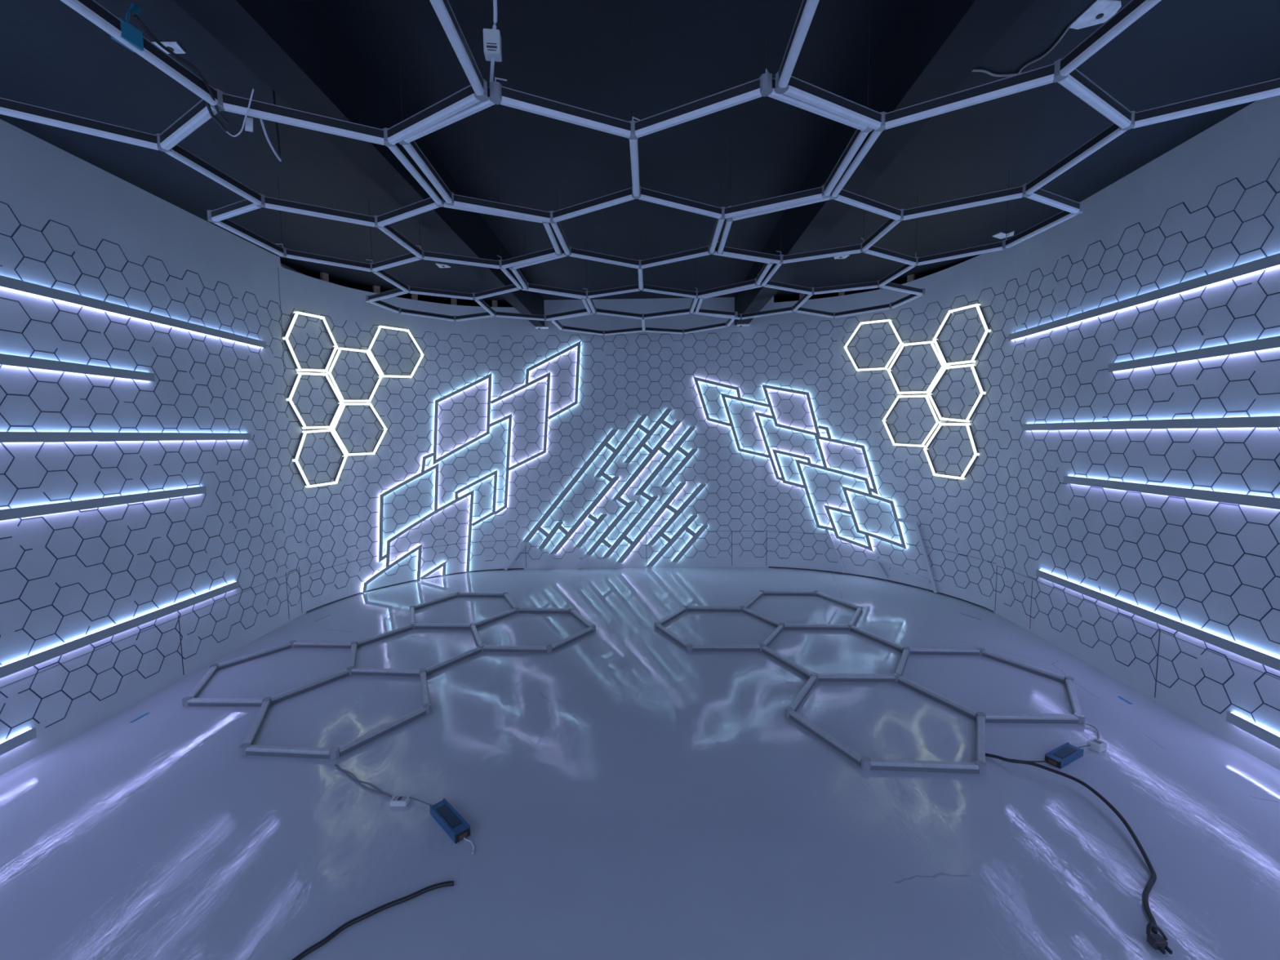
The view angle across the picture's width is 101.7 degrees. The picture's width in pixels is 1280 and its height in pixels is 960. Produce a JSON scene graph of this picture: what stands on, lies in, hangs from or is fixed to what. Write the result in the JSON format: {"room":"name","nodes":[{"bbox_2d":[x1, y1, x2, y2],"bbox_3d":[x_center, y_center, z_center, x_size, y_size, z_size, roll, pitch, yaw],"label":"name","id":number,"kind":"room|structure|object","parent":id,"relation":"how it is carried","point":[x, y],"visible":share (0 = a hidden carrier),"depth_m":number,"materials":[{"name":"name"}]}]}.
{"room":"studio set","nodes":[
{"label":"studio set","id":0,"kind":"room"},
{"bbox_2d":[0,119,302,775],"bbox_3d":[-3.011,-0.094,1.638,0.051,3.060,5.686,-1,5,0],"label":"wall","id":1,"kind":"structure","parent":0,"point":[68,224],"depth_m":3.03,"materials":[{"name":"paint"}]},
{"bbox_2d":[0,727,36,755],"bbox_3d":[-2.957,1.379,0.807,0.031,0.050,3.480,-1,5,0],"label":"wall light","id":2,"kind":"object","parent":1,"relation":"attached to","point":[10,744],"visible":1,"depth_m":2.46,"materials":[{"name":"grey"}]},
{"bbox_2d":[0,353,155,381],"bbox_3d":[-2.979,-0.445,1.053,0.031,0.050,4.280,-1,5,0],"label":"wall light","id":3,"kind":"object","parent":1,"relation":"attached to","point":[5,359],"visible":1,"depth_m":2.72,"materials":[{"name":"grey"}]},
{"bbox_2d":[0,485,206,520],"bbox_3d":[-2.971,0.261,1.269,0.031,0.050,4.590,-1,5,0],"label":"wall light","id":4,"kind":"object","parent":1,"relation":"attached to","point":[42,509],"visible":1,"depth_m":2.82,"materials":[{"name":"grey"}]},
{"bbox_2d":[0,581,239,678],"bbox_3d":[-2.962,0.972,1.440,0.031,0.050,4.810,-1,5,0],"label":"wall light","id":5,"kind":"object","parent":1,"relation":"attached to","point":[20,664],"visible":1,"depth_m":2.88,"materials":[{"name":"grey"}]},
{"bbox_2d":[0,431,251,442],"bbox_3d":[-2.975,-0.117,1.461,0.031,0.050,5.037,-1,5,0],"label":"wall light","id":6,"kind":"object","parent":1,"relation":"attached to","point":[5,437],"visible":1,"depth_m":2.91,"materials":[{"name":"grey"}]},
{"bbox_2d":[0,275,266,348],"bbox_3d":[-2.984,-0.848,1.517,0.031,0.050,5.273,-1,5,0],"label":"wall light","id":7,"kind":"object","parent":1,"relation":"attached to","point":[5,282],"visible":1,"depth_m":2.95,"materials":[{"name":"grey plastic"}]},
{"bbox_2d":[0,566,1279,959],"bbox_3d":[0.117,1.413,2.128,7.000,0.100,9.400,-1,5,0],"label":"floor","id":8,"kind":"structure","parent":0,"point":[624,791],"depth_m":2.18,"materials":[{"name":"paint"}]},
{"bbox_2d":[334,764,391,795],"bbox_3d":[-1.261,1.355,2.344,0.430,0.006,0.027,2,6,31],"label":"cord","id":9,"kind":"object","parent":8,"relation":"on","point":[335,765],"visible":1,"depth_m":2.33,"materials":[{"name":"grey plastic"}]},
{"bbox_2d":[337,768,391,797],"bbox_3d":[-1.238,1.350,2.330,0.397,0.006,0.018,2,6,31],"label":"cord","id":10,"kind":"object","parent":8,"relation":"on","point":[347,771],"visible":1,"depth_m":2.32,"materials":[{"name":"grey plastic"}]},
{"bbox_2d":[292,880,453,959],"bbox_3d":[-0.886,1.409,1.637,0.589,0.014,0.089,-5,7,-41],"label":"power cable","id":11,"kind":"object","parent":8,"relation":"on","point":[448,883],"visible":1,"depth_m":1.69,"materials":[{"name":"grey rubber"}]},
{"bbox_2d":[182,591,595,759],"bbox_3d":[-1.625,1.219,3.807,1.731,0.041,2.457,3,6,34],"label":"ceiling light","id":12,"kind":"object","parent":8,"relation":"on","point":[247,748],"visible":1,"depth_m":3.40,"materials":[{"name":"grey"}]},
{"bbox_2d":[389,795,410,806],"bbox_3d":[-1.016,1.358,2.207,0.070,0.023,0.040,0,5,3],"label":"box","id":13,"kind":"object","parent":8,"relation":"on","point":[397,800],"visible":1,"depth_m":2.19,"materials":[{"name":"grey plastic"}]},
{"bbox_2d":[392,795,407,800],"bbox_3d":[-1.016,1.347,2.206,0.049,0.001,0.029,0,5,3],"label":"print","id":14,"kind":"object","parent":13,"relation":"on","point":[395,797],"depth_m":2.20,"materials":[{"name":"grey"}]},
{"bbox_2d":[429,798,470,843],"bbox_3d":[-0.762,1.358,2.084,0.237,0.036,0.062,4,7,45],"label":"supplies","id":15,"kind":"object","parent":8,"relation":"on","point":[456,828],"visible":1,"depth_m":2.06,"materials":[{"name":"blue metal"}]},
{"bbox_2d":[437,805,460,826],"bbox_3d":[-0.765,1.343,2.086,0.135,0.001,0.031,4,7,45],"label":"print","id":16,"kind":"object","parent":15,"relation":"on","point":[447,815],"depth_m":2.08,"materials":[{"name":"black metal"}]},
{"bbox_2d":[653,590,1084,774],"bbox_3d":[1.363,1.194,3.688,1.792,0.041,2.580,-3,5,-27],"label":"ceiling light","id":17,"kind":"object","parent":8,"relation":"on","point":[980,766],"visible":1,"depth_m":3.23,"materials":[{"name":"grey"}]},
{"bbox_2d":[1044,742,1084,768],"bbox_3d":[1.997,1.294,2.453,0.217,0.034,0.064,-3,5,-27],"label":"power adapter","id":18,"kind":"object","parent":8,"relation":"on","point":[1066,753],"visible":1,"depth_m":2.43,"materials":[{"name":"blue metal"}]},
{"bbox_2d":[1053,746,1075,757],"bbox_3d":[2.001,1.280,2.454,0.123,0.001,0.032,-3,5,-27],"label":"print","id":19,"kind":"object","parent":18,"relation":"on","point":[1061,751],"depth_m":2.45,"materials":[{"name":"black metal"}]},
{"bbox_2d":[985,753,1157,933],"bbox_3d":[1.744,1.325,2.026,0.286,0.050,0.899,0,5,4],"label":"power cable","id":20,"kind":"object","parent":8,"relation":"on","point":[1150,883],"visible":0.98,"depth_m":1.98,"materials":[{"name":"grey rubber"}]},
{"bbox_2d":[1087,737,1106,752],"bbox_3d":[2.216,1.286,2.528,0.060,0.035,0.052,-3,5,-23],"label":"box","id":21,"kind":"object","parent":8,"relation":"on","point":[1096,744],"visible":1,"depth_m":2.51,"materials":[{"name":"grey plastic"}]},
{"bbox_2d":[1089,738,1103,745],"bbox_3d":[2.216,1.269,2.527,0.042,0.001,0.037,-3,5,-23],"label":"print","id":22,"kind":"object","parent":21,"relation":"on","point":[1093,741],"depth_m":2.52,"materials":[{"name":"grey"}]},
{"bbox_2d":[1146,922,1172,954],"bbox_3d":[1.550,1.372,1.557,0.053,0.045,0.066,-1,5,0],"label":"plug","id":23,"kind":"object","parent":8,"relation":"on","point":[1156,941],"visible":1,"depth_m":1.55,"materials":[{"name":"grey"}]},
{"bbox_2d":[0,0,1279,306],"bbox_3d":[0.078,-1.799,2.606,7.000,0.100,7.900,-1,5,0],"label":"ceiling","id":24,"kind":"structure","parent":0,"point":[576,53],"depth_m":2.54,"materials":[{"name":"black paint"}]},
{"bbox_2d":[151,41,186,53],"bbox_3d":[-1.818,-1.671,2.018,0.095,0.010,0.055,-1,5,0],"label":"ceiling plate","id":25,"kind":"object","parent":24,"relation":"attached to","point":[174,46],"visible":0.72,"depth_m":2.01,"materials":[{"name":"white plastic"}]},
{"bbox_2d":[272,90,281,159],"bbox_3d":[-1.383,-1.449,1.972,0.018,0.452,0.009,-1,5,0],"label":"wire","id":26,"kind":"object","parent":24,"relation":"hanging from","point":[273,93],"visible":0.4,"depth_m":1.98,"materials":[{"name":"grey rubber"}]},
{"bbox_2d":[259,118,281,161],"bbox_3d":[-1.333,-1.222,1.879,0.015,0.028,0.241,-3,5,-22],"label":"wire","id":27,"kind":"object","parent":26,"relation":"hanging from","point":[260,119],"visible":0.99,"depth_m":1.86,"materials":[{"name":"grey"}]},
{"bbox_2d":[0,0,591,321],"bbox_3d":[-1.312,-1.532,2.879,1.780,0.446,3.960,-1,5,0],"label":"ceiling light","id":28,"kind":"object","parent":24,"relation":"hanging from","point":[197,115],"visible":0.96,"depth_m":1.89,"materials":[{"name":"grey metal"}]},
{"bbox_2d":[111,3,143,52],"bbox_3d":[-1.368,-1.225,1.407,0.093,0.082,0.056,1,5,15],"label":"tape","id":29,"kind":"object","parent":28,"relation":"attached to","point":[130,33],"visible":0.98,"depth_m":1.41,"materials":[{"name":"teal plastic"}]},
{"bbox_2d":[133,14,228,123],"bbox_3d":[-1.356,-1.217,1.567,0.039,0.071,0.368,-1,5,-4],"label":"cord","id":30,"kind":"object","parent":28,"relation":"attached to","point":[135,16],"visible":1,"depth_m":1.54,"materials":[{"name":"grey rubber"}]},
{"bbox_2d":[204,101,226,132],"bbox_3d":[-1.407,-1.216,1.723,0.016,0.053,0.134,-2,5,-16],"label":"cord","id":31,"kind":"object","parent":28,"relation":"attached to","point":[208,106],"visible":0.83,"depth_m":1.72,"materials":[{"name":"grey rubber"}]},
{"bbox_2d":[226,88,253,137],"bbox_3d":[-1.327,-1.223,1.743,0.231,0.071,0.031,2,6,33],"label":"wire","id":32,"kind":"object","parent":28,"relation":"hanging from","point":[252,91],"visible":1,"depth_m":1.73,"materials":[{"name":"grey"}]},
{"bbox_2d":[244,116,253,132],"bbox_3d":[-1.325,-1.205,1.766,0.025,0.044,0.004,-3,5,-22],"label":"paper tag","id":33,"kind":"object","parent":28,"relation":"hanging from","point":[249,121],"visible":0.86,"depth_m":1.77,"materials":[{"name":"paper"}]},
{"bbox_2d":[173,0,548,328],"bbox_3d":[-1.195,-1.536,2.241,0.223,0.332,7.136,-1,5,1],"label":"ceiling beam","id":34,"kind":"structure","parent":24,"relation":"attached to","point":[296,48],"depth_m":1.93,"materials":[{"name":"paint"}]},
{"bbox_2d":[492,0,497,29],"bbox_3d":[-0.438,-1.519,1.560,0.020,0.266,0.142,-2,5,-17],"label":"hanging cord","id":35,"kind":"object","parent":24,"relation":"hanging from","point":[495,2],"visible":0.82,"depth_m":1.61,"materials":[{"name":"grey plastic"}]},
{"bbox_2d":[483,28,502,62],"bbox_3d":[-0.461,-1.360,1.631,0.050,0.070,0.041,-1,5,-7],"label":"box","id":36,"kind":"object","parent":35,"relation":"hanging from","point":[491,37],"visible":1,"depth_m":1.61,"materials":[{"name":"grey plastic"}]},
{"bbox_2d":[486,42,497,50],"bbox_3d":[-0.459,-1.341,1.613,0.032,0.022,0.001,-1,5,-7],"label":"print","id":37,"kind":"object","parent":36,"relation":"attached to","point":[488,46],"depth_m":1.61},
{"bbox_2d":[489,57,494,82],"bbox_3d":[-0.483,-1.307,1.696,0.012,0.059,0.127,-2,5,-20],"label":"hanging cord","id":38,"kind":"object","parent":36,"relation":"hanging from","point":[492,60],"visible":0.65,"depth_m":1.67,"materials":[{"name":"grey plastic"}]},
{"bbox_2d":[396,0,873,335],"bbox_3d":[-0.001,-1.610,3.607,1.805,0.446,4.004,-1,5,0],"label":"ceiling light","id":39,"kind":"object","parent":24,"relation":"hanging from","point":[764,86],"visible":0.89,"depth_m":2.40,"materials":[{"name":"grey metal"}]},
{"bbox_2d":[734,0,1034,326],"bbox_3d":[1.053,-1.563,2.241,0.181,0.332,7.137,-1,5,1],"label":"ceiling beam","id":40,"kind":"structure","parent":24,"relation":"attached to","point":[933,46],"depth_m":1.98,"materials":[{"name":"paint"}]},
{"bbox_2d":[694,0,1279,319],"bbox_3d":[1.326,-1.562,2.864,1.841,0.446,4.092,-1,5,0],"label":"ceiling light","id":41,"kind":"object","parent":24,"relation":"hanging from","point":[1063,71],"visible":0.92,"depth_m":1.84,"materials":[{"name":"grey metal"}]},
{"bbox_2d":[991,231,1014,239],"bbox_3d":[2.829,-1.901,4.035,0.154,0.006,0.136,-3,6,-28],"label":"ceiling plate","id":42,"kind":"object","parent":24,"relation":"attached to","point":[1000,235],"visible":1,"depth_m":4.05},
{"bbox_2d":[971,24,1070,76],"bbox_3d":[1.568,-1.721,2.136,0.178,0.009,0.330,-5,7,-43],"label":"cable","id":43,"kind":"object","parent":24,"relation":"attached to","point":[1068,26],"visible":0.95,"depth_m":2.17,"materials":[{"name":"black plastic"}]},
{"bbox_2d":[1070,0,1121,29],"bbox_3d":[1.679,-1.704,1.911,0.125,0.010,0.131,-1,5,0],"label":"ceiling plate","id":44,"kind":"object","parent":24,"relation":"attached to","point":[1100,11],"visible":0.98,"depth_m":1.90,"materials":[{"name":"white plastic"}]},
{"bbox_2d":[277,246,1012,614],"bbox_3d":[0.003,-0.430,5.143,6.064,3.060,1.707,-1,5,0],"label":"wall","id":45,"kind":"structure","parent":0,"point":[753,518],"depth_m":5.68,"materials":[{"name":"paint"}]},
{"bbox_2d":[282,311,337,372],"bbox_3d":[-2.917,-1.214,4.624,0.056,0.520,0.534,1,5,16],"label":"light","id":46,"kind":"object","parent":45,"relation":"attached to","point":[285,338],"visible":1,"depth_m":4.57,"materials":[{"name":"white plastic"}]},
{"bbox_2d":[285,372,343,429],"bbox_3d":[-2.909,-0.713,4.671,0.058,0.511,0.559,1,5,16],"label":"light","id":47,"kind":"object","parent":45,"relation":"attached to","point":[298,375],"visible":1,"depth_m":4.62,"materials":[{"name":"white plastic"}]},
{"bbox_2d":[292,429,347,488],"bbox_3d":[-2.897,-0.202,4.733,0.055,0.521,0.548,1,5,17],"label":"light","id":48,"kind":"object","parent":45,"relation":"attached to","point":[295,457],"visible":1,"depth_m":4.68,"materials":[{"name":"white plastic"}]},
{"bbox_2d":[320,272,328,282],"bbox_3d":[-2.902,-1.863,4.795,0.036,0.073,0.056,1,5,23],"label":"wood block","id":49,"kind":"object","parent":45,"relation":"attached to","point":[323,276],"visible":1,"depth_m":4.78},
{"bbox_2d":[326,346,382,402],"bbox_3d":[-2.748,-1.006,5.033,0.058,0.519,0.537,2,6,30],"label":"light","id":50,"kind":"object","parent":45,"relation":"attached to","point":[336,355],"visible":1,"depth_m":5.01,"materials":[{"name":"white plastic"}]},
{"bbox_2d":[330,402,387,455],"bbox_3d":[-2.736,-0.499,5.086,0.060,0.516,0.552,2,6,31],"label":"light","id":51,"kind":"object","parent":45,"relation":"attached to","point":[371,406],"visible":1,"depth_m":5.11,"materials":[{"name":"white"}]},
{"bbox_2d":[361,543,422,592],"bbox_3d":[-2.575,0.907,5.424,0.050,0.393,0.631,3,6,40],"label":"light","id":52,"kind":"object","parent":45,"relation":"attached to","point":[419,548],"visible":1,"depth_m":5.49,"materials":[{"name":"grey"}]},
{"bbox_2d":[367,325,424,377],"bbox_3d":[-2.497,-1.301,5.340,0.051,0.511,0.557,4,7,44],"label":"light","id":53,"kind":"object","parent":45,"relation":"attached to","point":[409,333],"visible":1,"depth_m":5.33,"materials":[{"name":"white"}]},
{"bbox_2d":[377,462,439,562],"bbox_3d":[-2.446,0.328,5.520,0.667,0.982,0.051,-5,7,-44],"label":"light","id":54,"kind":"object","parent":45,"relation":"attached to","point":[380,557],"visible":1,"depth_m":5.37,"materials":[{"name":"grey metal"}]},
{"bbox_2d":[385,489,474,572],"bbox_3d":[-2.271,0.607,5.673,0.960,0.944,0.088,-4,6,-38],"label":"light","id":55,"kind":"object","parent":45,"relation":"attached to","point":[472,492],"visible":1,"depth_m":5.78,"materials":[{"name":"grey"}]},
{"bbox_2d":[420,560,446,580],"bbox_3d":[-2.277,0.993,5.733,0.286,0.168,0.031,-5,6,-39],"label":"light","id":56,"kind":"object","parent":45,"relation":"attached to","point":[442,565],"visible":1,"depth_m":5.75,"materials":[{"name":"grey"}]},
{"bbox_2d":[432,373,491,465],"bbox_3d":[-1.968,-0.683,5.778,0.662,1.010,0.073,-3,5,-24],"label":"light","id":57,"kind":"object","parent":45,"relation":"attached to","point":[488,376],"visible":1,"depth_m":5.77,"materials":[{"name":"grey"}]},
{"bbox_2d":[420,413,511,514],"bbox_3d":[-1.910,-0.161,5.804,0.988,1.150,0.092,-3,5,-22],"label":"light","id":58,"kind":"object","parent":45,"relation":"attached to","point":[509,416],"visible":1,"depth_m":5.92,"materials":[{"name":"grey"}]},
{"bbox_2d":[454,469,497,526],"bbox_3d":[-1.848,0.208,5.909,0.473,0.637,0.049,-2,5,-18],"label":"light","id":59,"kind":"object","parent":45,"relation":"attached to","point":[495,473],"visible":1,"depth_m":5.93,"materials":[{"name":"grey"}]},
{"bbox_2d":[489,371,551,470],"bbox_3d":[-1.343,-0.661,5.916,0.686,1.110,0.045,-1,5,-3],"label":"light","id":60,"kind":"object","parent":45,"relation":"attached to","point":[548,375],"visible":1,"depth_m":5.89,"materials":[{"name":"grey plastic"}]},
{"bbox_2d":[525,341,580,419],"bbox_3d":[-0.975,-1.120,5.885,0.634,0.872,0.028,-1,5,0],"label":"light","id":61,"kind":"object","parent":45,"relation":"attached to","point":[577,344],"visible":1,"depth_m":5.86,"materials":[{"name":"grey"}]},
{"bbox_2d":[537,521,568,548],"bbox_3d":[-1.002,0.638,6.034,0.367,0.308,0.030,-1,5,0],"label":"light bar","id":62,"kind":"object","parent":45,"relation":"attached to","point":[558,525],"visible":1,"depth_m":6.02,"materials":[{"name":"grey"}]},
{"bbox_2d":[502,429,617,569],"bbox_3d":[-0.919,0.235,5.995,1.370,1.608,0.047,-1,5,-1],"label":"light bar","id":63,"kind":"object","parent":45,"relation":"attached to","point":[605,442],"visible":1,"depth_m":5.99,"materials":[{"name":"grey metal"}]},
{"bbox_2d":[540,476,619,568],"bbox_3d":[-0.692,0.501,6.020,0.943,1.069,0.035,-1,5,0],"label":"light bar","id":64,"kind":"object","parent":45,"relation":"attached to","point":[612,482],"visible":1,"depth_m":6.00,"materials":[{"name":"grey"}]},
{"bbox_2d":[574,513,607,546],"bbox_3d":[-0.564,0.585,6.029,0.395,0.383,0.029,-1,5,1],"label":"light bar","id":65,"kind":"object","parent":45,"relation":"attached to","point":[602,516],"visible":1,"depth_m":6.01,"materials":[{"name":"grey"}]},
{"bbox_2d":[575,501,635,568],"bbox_3d":[-0.397,0.640,6.032,0.719,0.783,0.030,-1,5,1],"label":"light bar","id":66,"kind":"object","parent":45,"relation":"attached to","point":[602,540],"visible":1,"depth_m":6.02,"materials":[{"name":"grey"}]},
{"bbox_2d":[594,415,648,481],"bbox_3d":[-0.208,-0.351,5.945,0.641,0.748,0.030,-1,5,1],"label":"light bar","id":67,"kind":"object","parent":45,"relation":"attached to","point":[637,424],"visible":1,"depth_m":5.93,"materials":[{"name":"grey"}]},
{"bbox_2d":[602,496,658,557],"bbox_3d":[-0.109,0.540,6.020,0.660,0.705,0.030,-1,5,1],"label":"light bar","id":68,"kind":"object","parent":45,"relation":"attached to","point":[624,535],"visible":1,"depth_m":6.01,"materials":[{"name":"grey"}]},
{"bbox_2d":[612,421,681,506],"bbox_3d":[0.080,-0.175,5.957,0.806,0.980,0.030,-1,5,1],"label":"light bar","id":69,"kind":"object","parent":45,"relation":"attached to","point":[659,446],"visible":1,"depth_m":5.94,"materials":[{"name":"grey metal"}]},
{"bbox_2d":[623,408,672,462],"bbox_3d":[0.093,-0.501,5.928,0.571,0.603,0.030,-1,5,1],"label":"light bar","id":70,"kind":"object","parent":45,"relation":"attached to","point":[660,420],"visible":1,"depth_m":5.91,"materials":[{"name":"grey"}]},
{"bbox_2d":[613,482,686,568],"bbox_3d":[0.111,0.529,6.016,0.859,0.995,0.030,-1,5,1],"label":"light bar","id":71,"kind":"object","parent":45,"relation":"attached to","point":[666,504],"visible":1,"depth_m":6.00,"materials":[{"name":"grey"}]},
{"bbox_2d":[635,426,696,500],"bbox_3d":[0.287,-0.180,5.954,0.712,0.841,0.030,-1,5,1],"label":"light bar","id":72,"kind":"object","parent":45,"relation":"attached to","point":[677,446],"visible":1,"depth_m":5.94,"materials":[{"name":"grey metal"}]},
{"bbox_2d":[646,515,697,566],"bbox_3d":[0.371,0.704,6.028,0.610,0.597,0.030,-1,5,1],"label":"light bar","id":73,"kind":"object","parent":45,"relation":"attached to","point":[685,526],"visible":1,"depth_m":6.01,"materials":[{"name":"grey"}]},
{"bbox_2d":[646,484,706,545],"bbox_3d":[0.420,0.400,6.002,0.697,0.701,0.030,-1,5,1],"label":"light bar","id":74,"kind":"object","parent":45,"relation":"attached to","point":[661,532],"visible":1,"depth_m":5.99,"materials":[{"name":"grey"}]},
{"bbox_2d":[660,448,697,486],"bbox_3d":[0.448,-0.138,5.955,0.438,0.428,0.030,-1,5,1],"label":"light bar","id":75,"kind":"object","parent":45,"relation":"attached to","point":[692,451],"visible":1,"depth_m":5.94,"materials":[{"name":"grey"}]},
{"bbox_2d":[671,524,708,562],"bbox_3d":[0.578,0.734,6.028,0.435,0.427,0.030,-1,5,1],"label":"light bar","id":76,"kind":"object","parent":45,"relation":"attached to","point":[703,527],"visible":1,"depth_m":6.01,"materials":[{"name":"grey"}]},
{"bbox_2d":[693,376,741,426],"bbox_3d":[0.870,-0.885,5.886,0.537,0.564,0.029,-1,5,1],"label":"light","id":77,"kind":"object","parent":45,"relation":"attached to","point":[696,380],"visible":1,"depth_m":5.86,"materials":[{"name":"grey"}]},
{"bbox_2d":[720,393,768,457],"bbox_3d":[1.195,-0.613,5.896,0.567,0.739,0.045,0,5,4],"label":"light","id":78,"kind":"object","parent":45,"relation":"attached to","point":[723,396],"visible":1,"depth_m":5.88,"materials":[{"name":"grey"}]},
{"bbox_2d":[761,384,820,436],"bbox_3d":[1.675,-0.774,5.786,0.634,0.595,0.043,1,5,18],"label":"light","id":79,"kind":"object","parent":45,"relation":"attached to","point":[765,387],"visible":1,"depth_m":5.77,"materials":[{"name":"grey plastic"}]},
{"bbox_2d":[772,448,811,488],"bbox_3d":[1.696,-0.126,5.842,0.425,0.448,0.034,1,5,18],"label":"light","id":80,"kind":"object","parent":45,"relation":"attached to","point":[775,451],"visible":1,"depth_m":5.85,"materials":[{"name":"grey"}]},
{"bbox_2d":[754,411,831,480],"bbox_3d":[1.692,-0.378,5.805,0.826,0.780,0.060,1,5,18],"label":"light","id":81,"kind":"object","parent":45,"relation":"attached to","point":[757,415],"visible":1,"depth_m":5.88,"materials":[{"name":"grey"}]},
{"bbox_2d":[795,459,872,531],"bbox_3d":[2.097,0.170,5.676,0.806,0.787,0.070,2,6,30],"label":"light","id":82,"kind":"object","parent":45,"relation":"attached to","point":[797,462],"visible":1,"depth_m":5.76,"materials":[{"name":"grey metal"}]},
{"bbox_2d":[825,529,845,573],"bbox_3d":[2.145,0.779,5.726,0.224,0.476,0.031,2,6,32],"label":"wall strip","id":83,"kind":"object","parent":45,"relation":"attached to","point":[842,570],"visible":1,"depth_m":5.71,"materials":[{"name":"grey"}]},
{"bbox_2d":[814,435,878,494],"bbox_3d":[2.206,-0.171,5.583,0.666,0.626,0.054,3,6,34],"label":"light","id":84,"kind":"object","parent":45,"relation":"attached to","point":[874,489],"visible":1,"depth_m":5.51,"materials":[{"name":"grey"}]},
{"bbox_2d":[823,504,873,551],"bbox_3d":[2.248,0.511,5.625,0.518,0.460,0.041,3,6,35],"label":"light","id":85,"kind":"object","parent":45,"relation":"attached to","point":[869,547],"visible":1,"depth_m":5.65,"materials":[{"name":"grey"}]},
{"bbox_2d":[843,319,903,371],"bbox_3d":[2.380,-1.372,5.325,0.575,0.507,0.062,4,7,42],"label":"light","id":86,"kind":"object","parent":45,"relation":"attached to","point":[859,326],"visible":1,"depth_m":5.31,"materials":[{"name":"white"}]},
{"bbox_2d":[841,485,906,549],"bbox_3d":[2.442,0.376,5.443,0.674,0.598,0.067,4,7,44],"label":"light","id":87,"kind":"object","parent":45,"relation":"attached to","point":[903,544],"visible":1,"depth_m":5.42,"materials":[{"name":"grey plastic"}]},
{"bbox_2d":[874,560,888,578],"bbox_3d":[2.521,0.932,5.444,0.029,0.181,0.139,-5,7,-42],"label":"wall strip","id":88,"kind":"object","parent":45,"relation":"attached to","point":[877,564],"visible":1,"depth_m":5.43,"materials":[{"name":"grey"}]},
{"bbox_2d":[875,557,930,582],"bbox_3d":[2.647,0.906,5.266,0.047,0.145,0.567,-4,6,-35],"label":"wall strip","id":89,"kind":"object","parent":45,"relation":"attached to","point":[903,570],"visible":1,"depth_m":5.25,"materials":[{"name":"grey"}]},
{"bbox_2d":[881,395,940,447],"bbox_3d":[2.646,-0.578,5.099,0.053,0.510,0.560,-4,6,-34],"label":"light","id":90,"kind":"object","parent":45,"relation":"attached to","point":[931,407],"visible":1,"depth_m":5.08,"materials":[{"name":"white"}]},
{"bbox_2d":[887,341,946,394],"bbox_3d":[2.659,-1.079,5.029,0.052,0.501,0.555,-4,6,-33],"label":"light","id":91,"kind":"object","parent":45,"relation":"attached to","point":[889,370],"visible":1,"depth_m":5.03,"materials":[{"name":"white"}]},
{"bbox_2d":[896,517,937,592],"bbox_3d":[2.728,0.733,5.133,0.036,0.675,0.432,-4,6,-31],"label":"wall strip","id":92,"kind":"object","parent":45,"relation":"attached to","point":[916,525],"visible":1,"depth_m":5.07,"materials":[{"name":"grey"}]},
{"bbox_2d":[923,422,979,479],"bbox_3d":[2.843,-0.267,4.773,0.053,0.512,0.524,-3,5,-23],"label":"light","id":93,"kind":"object","parent":45,"relation":"attached to","point":[973,442],"visible":1,"depth_m":4.72,"materials":[{"name":"white plastic"}]},
{"bbox_2d":[927,364,986,422],"bbox_3d":[2.848,-0.775,4.704,0.055,0.515,0.537,-3,5,-22],"label":"light","id":94,"kind":"object","parent":45,"relation":"attached to","point":[973,367],"visible":1,"depth_m":4.64,"materials":[{"name":"white plastic"}]},
{"bbox_2d":[932,303,991,365],"bbox_3d":[2.852,-1.280,4.636,0.054,0.498,0.526,-3,5,-21],"label":"light","id":95,"kind":"object","parent":45,"relation":"attached to","point":[978,306],"visible":1,"depth_m":4.58,"materials":[{"name":"white plastic"}]},
{"bbox_2d":[993,95,1279,770],"bbox_3d":[2.843,-0.157,1.562,0.058,3.060,5.550,0,5,4],"label":"wall","id":96,"kind":"structure","parent":0,"point":[1210,203],"depth_m":2.93,"materials":[{"name":"paint"}]},
{"bbox_2d":[1008,253,1279,340],"bbox_3d":[2.801,-0.916,1.538,0.040,0.050,5.326,0,5,4],"label":"wall light","id":97,"kind":"object","parent":96,"relation":"attached to","point":[1273,260],"visible":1,"depth_m":2.87,"materials":[{"name":"grey"}]},
{"bbox_2d":[1022,415,1279,430],"bbox_3d":[2.802,-0.189,1.495,0.031,0.050,5.116,0,5,4],"label":"wall light","id":98,"kind":"object","parent":96,"relation":"attached to","point":[1253,421],"visible":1,"depth_m":2.84,"materials":[{"name":"grey"}]},
{"bbox_2d":[1035,568,1279,671],"bbox_3d":[2.807,0.900,1.468,0.031,0.050,4.876,0,5,4],"label":"wall light","id":99,"kind":"object","parent":96,"relation":"attached to","point":[1269,660],"visible":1,"depth_m":2.82,"materials":[{"name":"grey"}]},
{"bbox_2d":[1063,475,1279,509],"bbox_3d":[2.791,0.194,1.297,0.031,0.050,4.656,0,5,4],"label":"wall light","id":100,"kind":"object","parent":96,"relation":"attached to","point":[1211,495],"visible":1,"depth_m":2.76,"materials":[{"name":"grey"}]},
{"bbox_2d":[1107,335,1279,372],"bbox_3d":[2.772,-0.508,1.077,0.031,0.050,4.336,0,5,4],"label":"wall light","id":101,"kind":"object","parent":96,"relation":"attached to","point":[1271,342],"visible":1,"depth_m":2.66,"materials":[{"name":"grey"}]},
{"bbox_2d":[1226,711,1279,749],"bbox_3d":[2.765,1.305,0.812,0.031,0.050,3.496,0,5,4],"label":"wall light","id":102,"kind":"object","parent":96,"relation":"attached to","point":[1262,733],"visible":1,"depth_m":2.43,"materials":[{"name":"grey"}]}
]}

